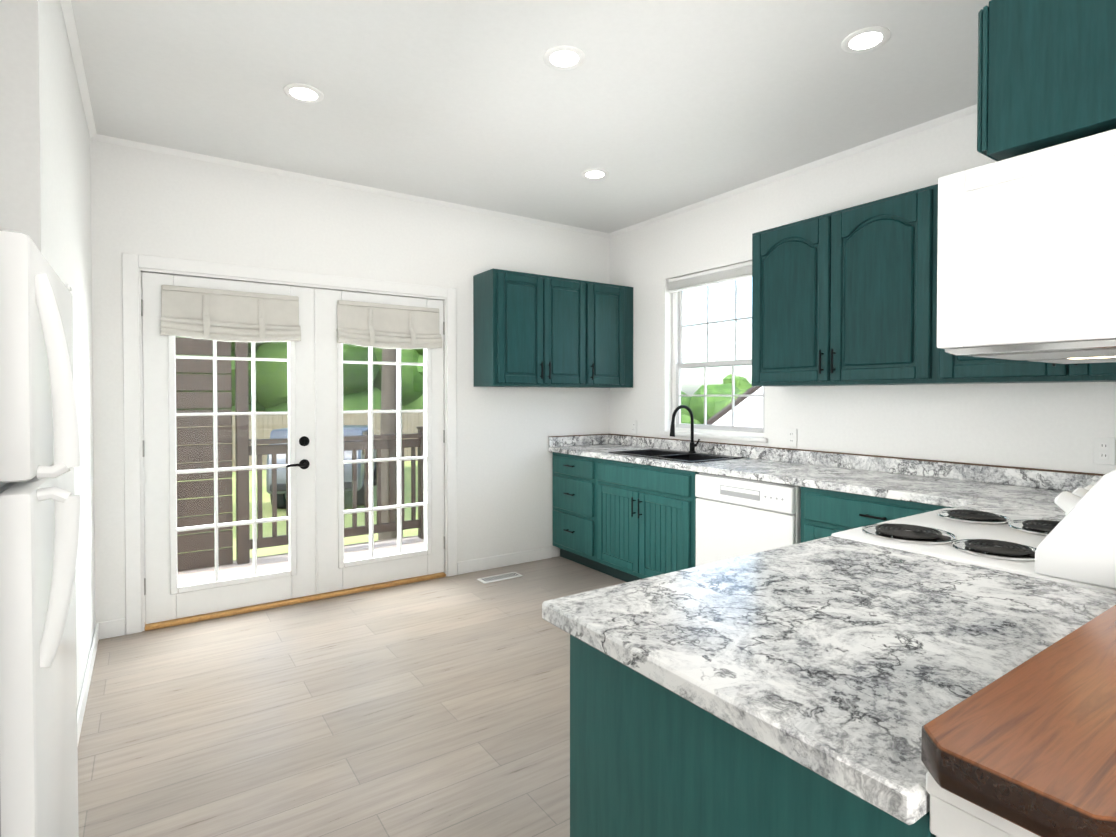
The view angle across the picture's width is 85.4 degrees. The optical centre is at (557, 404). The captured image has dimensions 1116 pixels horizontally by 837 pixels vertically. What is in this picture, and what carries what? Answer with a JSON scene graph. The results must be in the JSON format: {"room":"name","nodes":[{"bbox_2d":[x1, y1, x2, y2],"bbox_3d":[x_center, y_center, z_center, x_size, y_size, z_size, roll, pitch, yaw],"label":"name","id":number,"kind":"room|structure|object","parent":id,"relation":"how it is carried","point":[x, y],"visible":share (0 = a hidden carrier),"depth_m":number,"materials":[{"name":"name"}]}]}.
{"room":"kitchen","nodes":[
{"label":"kitchen","id":0,"kind":"room"},
{"bbox_2d":[0,0,103,706],"bbox_3d":[-1.030,-0.042,0.188,1.050,2.760,7.150,-1,1,-34],"label":"wall","id":1,"kind":"structure","parent":0,"point":[80,208],"depth_m":2.27,"materials":[{"name":"white paint"}]},
{"bbox_2d":[77,546,551,742],"bbox_3d":[0.872,1.272,1.500,3.646,0.095,6.846,-1,1,-34],"label":"baseboard","id":2,"kind":"structure","parent":1,"relation":"attached to","point":[109,629],"depth_m":3.38,"materials":[{"name":"white wood"}]},
{"bbox_2d":[78,556,625,836],"bbox_3d":[0.521,1.353,1.262,4.800,0.060,7.150,-1,1,-34],"label":"floor","id":3,"kind":"structure","parent":0,"point":[438,707],"depth_m":2.51,"materials":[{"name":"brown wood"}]},
{"bbox_2d":[0,230,79,836],"bbox_3d":[-1.441,0.502,1.186,0.844,1.642,0.750,-1,1,-34],"label":"refrigerator","id":4,"kind":"object","parent":3,"relation":"on","point":[39,498],"visible":1,"depth_m":1.11,"materials":[{"name":"white metal"}]},
{"bbox_2d":[477,572,522,583],"bbox_3d":[-0.426,1.273,4.451,0.320,0.007,0.120,-1,1,-34],"label":"floor vent","id":5,"kind":"object","parent":3,"relation":"in","point":[495,578],"visible":1,"depth_m":4.44,"materials":[{"name":"white plastic"}]},
{"bbox_2d":[553,452,660,575],"bbox_3d":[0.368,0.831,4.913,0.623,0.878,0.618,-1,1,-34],"label":"base cabinet","id":6,"kind":"object","parent":3,"relation":"on","point":[626,521],"depth_m":4.40,"materials":[{"name":"teal wood"}]},
{"bbox_2d":[695,473,800,566],"bbox_3d":[1.267,0.853,3.559,0.614,0.872,0.674,-1,1,-34],"label":"dishwasher","id":7,"kind":"object","parent":3,"relation":"on","point":[737,517],"visible":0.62,"depth_m":3.38,"materials":[{"name":"white metal"}]},
{"bbox_2d":[570,635,935,836],"bbox_3d":[0.622,0.884,1.243,0.994,0.878,0.705,-1,1,-34],"label":"base cabinet","id":8,"kind":"object","parent":3,"relation":"on","point":[649,758],"visible":0.21,"depth_m":0.96,"materials":[{"name":"teal wood"}]},
{"bbox_2d":[542,536,1115,824],"bbox_3d":[0.598,0.422,1.230,1.037,0.038,0.727,-1,1,-34],"label":"countertop","id":9,"kind":"structure","parent":8,"relation":"on","point":[853,666],"depth_m":1.05,"materials":[{"name":"stone"}]},
{"bbox_2d":[800,487,944,542],"bbox_3d":[1.700,0.859,2.955,0.623,0.878,0.765,-1,1,-34],"label":"base cabinet","id":10,"kind":"object","parent":3,"relation":"on","point":[824,513],"depth_m":2.89,"materials":[{"name":"teal wood"}]},
{"bbox_2d":[548,434,1104,520],"bbox_3d":[1.157,0.346,3.500,0.909,0.125,3.834,-1,1,-34],"label":"countertop","id":11,"kind":"structure","parent":10,"relation":"on","point":[1026,493],"depth_m":3.11,"materials":[{"name":"stone"}]},
{"bbox_2d":[609,449,741,462],"bbox_3d":[0.801,0.455,4.252,0.484,0.209,0.824,-1,1,-34],"label":"sink","id":12,"kind":"object","parent":11,"relation":"in","point":[674,455],"visible":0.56,"depth_m":4.28,"materials":[{"name":"black"}]},
{"bbox_2d":[670,405,699,452],"bbox_3d":[0.906,0.176,4.281,0.246,0.346,0.116,-1,1,-34],"label":"faucet","id":13,"kind":"object","parent":11,"relation":"on","point":[693,445],"visible":1,"depth_m":4.33,"materials":[{"name":"black metal"}]},
{"bbox_2d":[831,470,1115,593],"bbox_3d":[1.310,0.724,1.793,0.754,1.182,0.764,-1,1,-34],"label":"stove","id":14,"kind":"object","parent":3,"relation":"on","point":[1075,545],"visible":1,"depth_m":1.52,"materials":[{"name":"white metal"},{"name":"black metal coils"},{"name":"chrome"}]},
{"bbox_2d":[926,771,1039,836],"bbox_3d":[0.883,0.859,0.888,1.074,0.938,0.164,-1,1,-34],"label":"wall","id":15,"kind":"structure","parent":3,"relation":"on","point":[952,815],"depth_m":0.62,"materials":[{"name":"white paint"}]},
{"bbox_2d":[921,605,1115,836],"bbox_3d":[0.874,0.367,0.872,1.092,0.042,0.188,-1,1,-34],"label":"wood ledge","id":16,"kind":"object","parent":15,"relation":"on","point":[1029,744],"visible":1,"depth_m":0.63,"materials":[{"name":"brown wood"}]},
{"bbox_2d":[100,142,607,633],"bbox_3d":[-1.447,-0.099,4.136,4.440,2.760,0.150,-1,1,-34],"label":"wall","id":17,"kind":"structure","parent":0,"point":[152,203],"depth_m":4.18,"materials":[{"name":"white paint"}]},
{"bbox_2d":[141,272,315,623],"bbox_3d":[-1.983,0.250,3.710,0.936,2.015,0.114,-1,1,-34],"label":"french door","id":18,"kind":"structure","parent":17,"relation":"in","point":[167,596],"depth_m":3.66,"materials":[{"name":"white paint"}]},
{"bbox_2d":[314,288,317,594],"bbox_3d":[-1.590,0.246,3.971,0.010,2.011,0.010,-1,1,-34],"label":"door trim","id":19,"kind":"structure","parent":18,"relation":"attached to","point":[315,439],"depth_m":3.97,"materials":[{"name":"white paint"}]},
{"bbox_2d":[160,285,300,342],"bbox_3d":[-1.958,-0.534,3.659,0.752,0.312,0.064,-1,1,-34],"label":"blind","id":20,"kind":"object","parent":17,"relation":"attached to","point":[214,314],"visible":0.98,"depth_m":3.65,"materials":[{"name":"fabric"}]},
{"bbox_2d":[122,253,456,634],"bbox_3d":[-1.634,0.214,4.005,2.016,2.137,0.163,-1,1,-34],"label":"door frame","id":21,"kind":"structure","parent":17,"relation":"attached to","point":[134,266],"depth_m":3.49,"materials":[{"name":"white wood"}]},
{"bbox_2d":[145,572,445,630],"bbox_3d":[-1.616,1.270,3.997,1.842,0.026,0.102,-1,1,-34],"label":"sill","id":22,"kind":"structure","parent":17,"relation":"attached to","point":[202,617],"depth_m":3.86,"materials":[{"name":"brown wood"}]},
{"bbox_2d":[316,289,444,593],"bbox_3d":[-1.229,0.242,4.250,0.905,2.015,0.069,-1,1,-34],"label":"french door","id":23,"kind":"structure","parent":17,"relation":"in","point":[336,571],"depth_m":4.18,"materials":[{"name":"white paint"}]},
{"bbox_2d":[336,300,441,348],"bbox_3d":[-1.155,-0.542,4.205,0.737,0.312,0.064,-1,1,-34],"label":"blind","id":24,"kind":"object","parent":17,"relation":"attached to","point":[379,325],"visible":1,"depth_m":4.20,"materials":[{"name":"fabric"}]},
{"bbox_2d":[473,269,596,387],"bbox_3d":[-0.179,-0.557,4.691,0.890,0.840,0.337,-1,1,-34],"label":"upper cabinet","id":25,"kind":"object","parent":17,"relation":"attached to","point":[532,330],"depth_m":4.51,"materials":[{"name":"teal wood"}]},
{"bbox_2d":[597,282,632,387],"bbox_3d":[0.313,-0.562,5.025,0.571,0.840,0.337,-1,1,-34],"label":"upper cabinet","id":26,"kind":"object","parent":17,"relation":"attached to","point":[614,302],"depth_m":4.93,"materials":[{"name":"teal wood"}]},
{"bbox_2d":[71,0,989,232],"bbox_3d":[0.521,-1.487,1.221,4.800,0.100,7.150,-1,1,-34],"label":"ceiling","id":27,"kind":"structure","parent":0,"point":[654,108],"depth_m":2.79,"materials":[{"name":"white paint"}]},
{"bbox_2d":[283,83,323,102],"bbox_3d":[-1.192,-1.456,2.833,0.176,0.009,0.176,-1,1,-34],"label":"recessed light","id":28,"kind":"object","parent":27,"relation":"in","point":[303,93],"visible":1,"depth_m":2.82,"materials":[{"name":"white plastic"}]},
{"bbox_2d":[60,0,976,237],"bbox_3d":[0.036,-1.444,2.715,3.620,0.028,3.834,-1,1,-34],"label":"crown molding","id":29,"kind":"structure","parent":27,"relation":"attached to","point":[68,16],"depth_m":3.62,"materials":[{"name":"white wood"}]},
{"bbox_2d":[543,45,584,69],"bbox_3d":[0.026,-1.451,2.536,0.176,0.009,0.176,-1,1,-34],"label":"recessed light","id":30,"kind":"object","parent":27,"relation":"in","point":[563,57],"visible":1,"depth_m":2.53,"materials":[{"name":"white plastic"}]},
{"bbox_2d":[581,169,608,178],"bbox_3d":[0.236,-1.470,3.864,0.176,0.009,0.176,-1,1,-34],"label":"recessed light","id":31,"kind":"object","parent":27,"relation":"in","point":[594,173],"visible":1,"depth_m":3.85,"materials":[{"name":"white plastic"}]},
{"bbox_2d":[841,26,890,52],"bbox_3d":[1.225,-1.449,2.408,0.176,0.009,0.176,-1,1,-34],"label":"recessed light","id":32,"kind":"object","parent":27,"relation":"in","point":[866,39],"visible":1,"depth_m":2.40,"materials":[{"name":"white plastic"}]},
{"bbox_2d":[608,112,1115,473],"bbox_3d":[2.443,-0.076,2.549,0.150,2.760,7.150,-1,1,-34],"label":"wall","id":33,"kind":"structure","parent":0,"point":[1051,426],"depth_m":3.48,"materials":[{"name":"white paint"}]},
{"bbox_2d":[631,420,636,434],"bbox_3d":[0.637,0.193,5.067,0.008,0.116,0.072,-1,1,-34],"label":"electrical outlet","id":34,"kind":"object","parent":33,"relation":"attached to","point":[633,427],"visible":1,"depth_m":5.06,"materials":[{"name":"white plastic"}]},
{"bbox_2d":[660,261,767,442],"bbox_3d":[1.152,-0.369,4.412,0.157,1.225,0.990,-1,1,-34],"label":"window","id":35,"kind":"structure","parent":33,"relation":"in","point":[677,286],"depth_m":4.50,"materials":[{"name":"white plastic"}]},
{"bbox_2d":[787,428,796,446],"bbox_3d":[1.480,0.210,3.827,0.008,0.116,0.072,-1,1,-34],"label":"electrical outlet","id":36,"kind":"object","parent":33,"relation":"attached to","point":[791,437],"visible":1,"depth_m":3.83,"materials":[{"name":"white plastic"}]},
{"bbox_2d":[752,186,931,386],"bbox_3d":[1.597,-0.573,3.342,0.334,0.930,1.046,-1,1,-34],"label":"upper cabinet","id":37,"kind":"object","parent":33,"relation":"attached to","point":[846,297],"depth_m":3.18,"materials":[{"name":"teal wood"}]},
{"bbox_2d":[928,184,1115,383],"bbox_3d":[2.178,-0.560,2.488,0.334,0.930,1.020,-1,1,-34],"label":"upper cabinet","id":38,"kind":"object","parent":33,"relation":"attached to","point":[943,367],"depth_m":2.69,"materials":[{"name":"teal wood"}]},
{"bbox_2d":[937,129,1115,363],"bbox_3d":[1.425,-0.361,1.620,0.734,0.473,0.437,-1,1,-34],"label":"range hood","id":39,"kind":"object","parent":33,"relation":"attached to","point":[1026,262],"visible":1,"depth_m":1.43,"materials":[{"name":"white metal"}]},
{"bbox_2d":[977,0,1115,160],"bbox_3d":[1.443,-0.812,1.593,0.732,0.380,0.384,-1,1,-34],"label":"upper cabinet","id":40,"kind":"object","parent":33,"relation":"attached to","point":[1046,73],"visible":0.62,"depth_m":1.41,"materials":[{"name":"teal wood"}]},
{"bbox_2d":[1093,437,1115,464],"bbox_3d":[2.329,0.198,2.578,0.008,0.116,0.072,-1,1,-34],"label":"electrical outlet","id":41,"kind":"object","parent":33,"relation":"attached to","point":[1104,449],"visible":1,"depth_m":2.58,"materials":[{"name":"white plastic"}]},
{"label":"outside","id":42,"kind":"structure","parent":0,"visible":0},
{"bbox_2d":[177,459,417,559],"bbox_3d":[-11.336,2.179,16.401,120.000,0.150,120.000,-1,1,-34],"label":"ground","id":43,"kind":"structure","parent":42,"point":[267,505],"depth_m":11.92,"materials":[{"name":"green plant"}]},
{"bbox_2d":[144,535,423,622],"bbox_3d":[-1.733,1.792,4.939,6.200,0.955,1.414,-1,1,-34],"label":"deck","id":44,"kind":"object","parent":43,"relation":"on","point":[190,576],"depth_m":5.06,"materials":[{"name":"white wood"}]},
{"bbox_2d":[175,336,423,570],"bbox_3d":[-2.061,-0.190,5.392,6.200,2.995,0.160,-1,1,-34],"label":"railing","id":45,"kind":"object","parent":44,"relation":"on","point":[198,402],"depth_m":4.93,"materials":[{"name":"brown wood"}]},
{"bbox_2d":[176,409,422,471],"bbox_3d":[-8.585,1.124,19.509,36.061,1.870,0.070,-1,1,-34],"label":"fence","id":46,"kind":"object","parent":43,"relation":"on","point":[274,425],"depth_m":19.38,"materials":[{"name":"brown wood"}]},
{"bbox_2d":[176,337,422,454],"bbox_3d":[-17.484,-1.385,19.996,32.616,9.511,7.302,-1,1,-34],"label":"tree","id":47,"kind":"object","parent":43,"relation":"on","point":[412,386],"depth_m":23.26,"materials":[{"name":"green plant"}]},
{"bbox_2d":[266,425,375,507],"bbox_3d":[-5.311,1.306,14.197,1.850,1.659,4.720,0,1,-12],"label":"car","id":48,"kind":"object","parent":43,"relation":"on","point":[347,477],"depth_m":12.13,"materials":[{"name":"grey paint"}]},
{"bbox_2d":[378,348,402,539],"bbox_3d":[-2.717,-2.891,9.201,6.176,10.200,5.105,-1,1,-34],"label":"tree","id":49,"kind":"object","parent":43,"relation":"on","point":[391,357],"depth_m":9.14,"materials":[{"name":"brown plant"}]},
{"bbox_2d":[681,383,747,423],"bbox_3d":[4.491,0.799,17.267,3.300,3.750,15.840,-1,1,-34],"label":"hedge","id":50,"kind":"object","parent":43,"relation":"on","point":[697,415],"depth_m":17.48,"materials":[{"name":"green plant"}]},
{"bbox_2d":[703,386,762,426],"bbox_3d":[5.687,0.862,6.830,5.133,2.760,7.660,-1,1,-34],"label":"neighbouring house","id":51,"kind":"structure","parent":43,"relation":"on","point":[718,418],"depth_m":9.08,"materials":[{"name":"white"}]},
{"bbox_2d":[723,374,751,390],"bbox_3d":[6.076,0.484,21.041,1.501,3.114,1.509,-1,1,-34],"label":"tree","id":52,"kind":"object","parent":43,"relation":"on","point":[742,382],"depth_m":20.67,"materials":[{"name":"green plant"}]}
]}

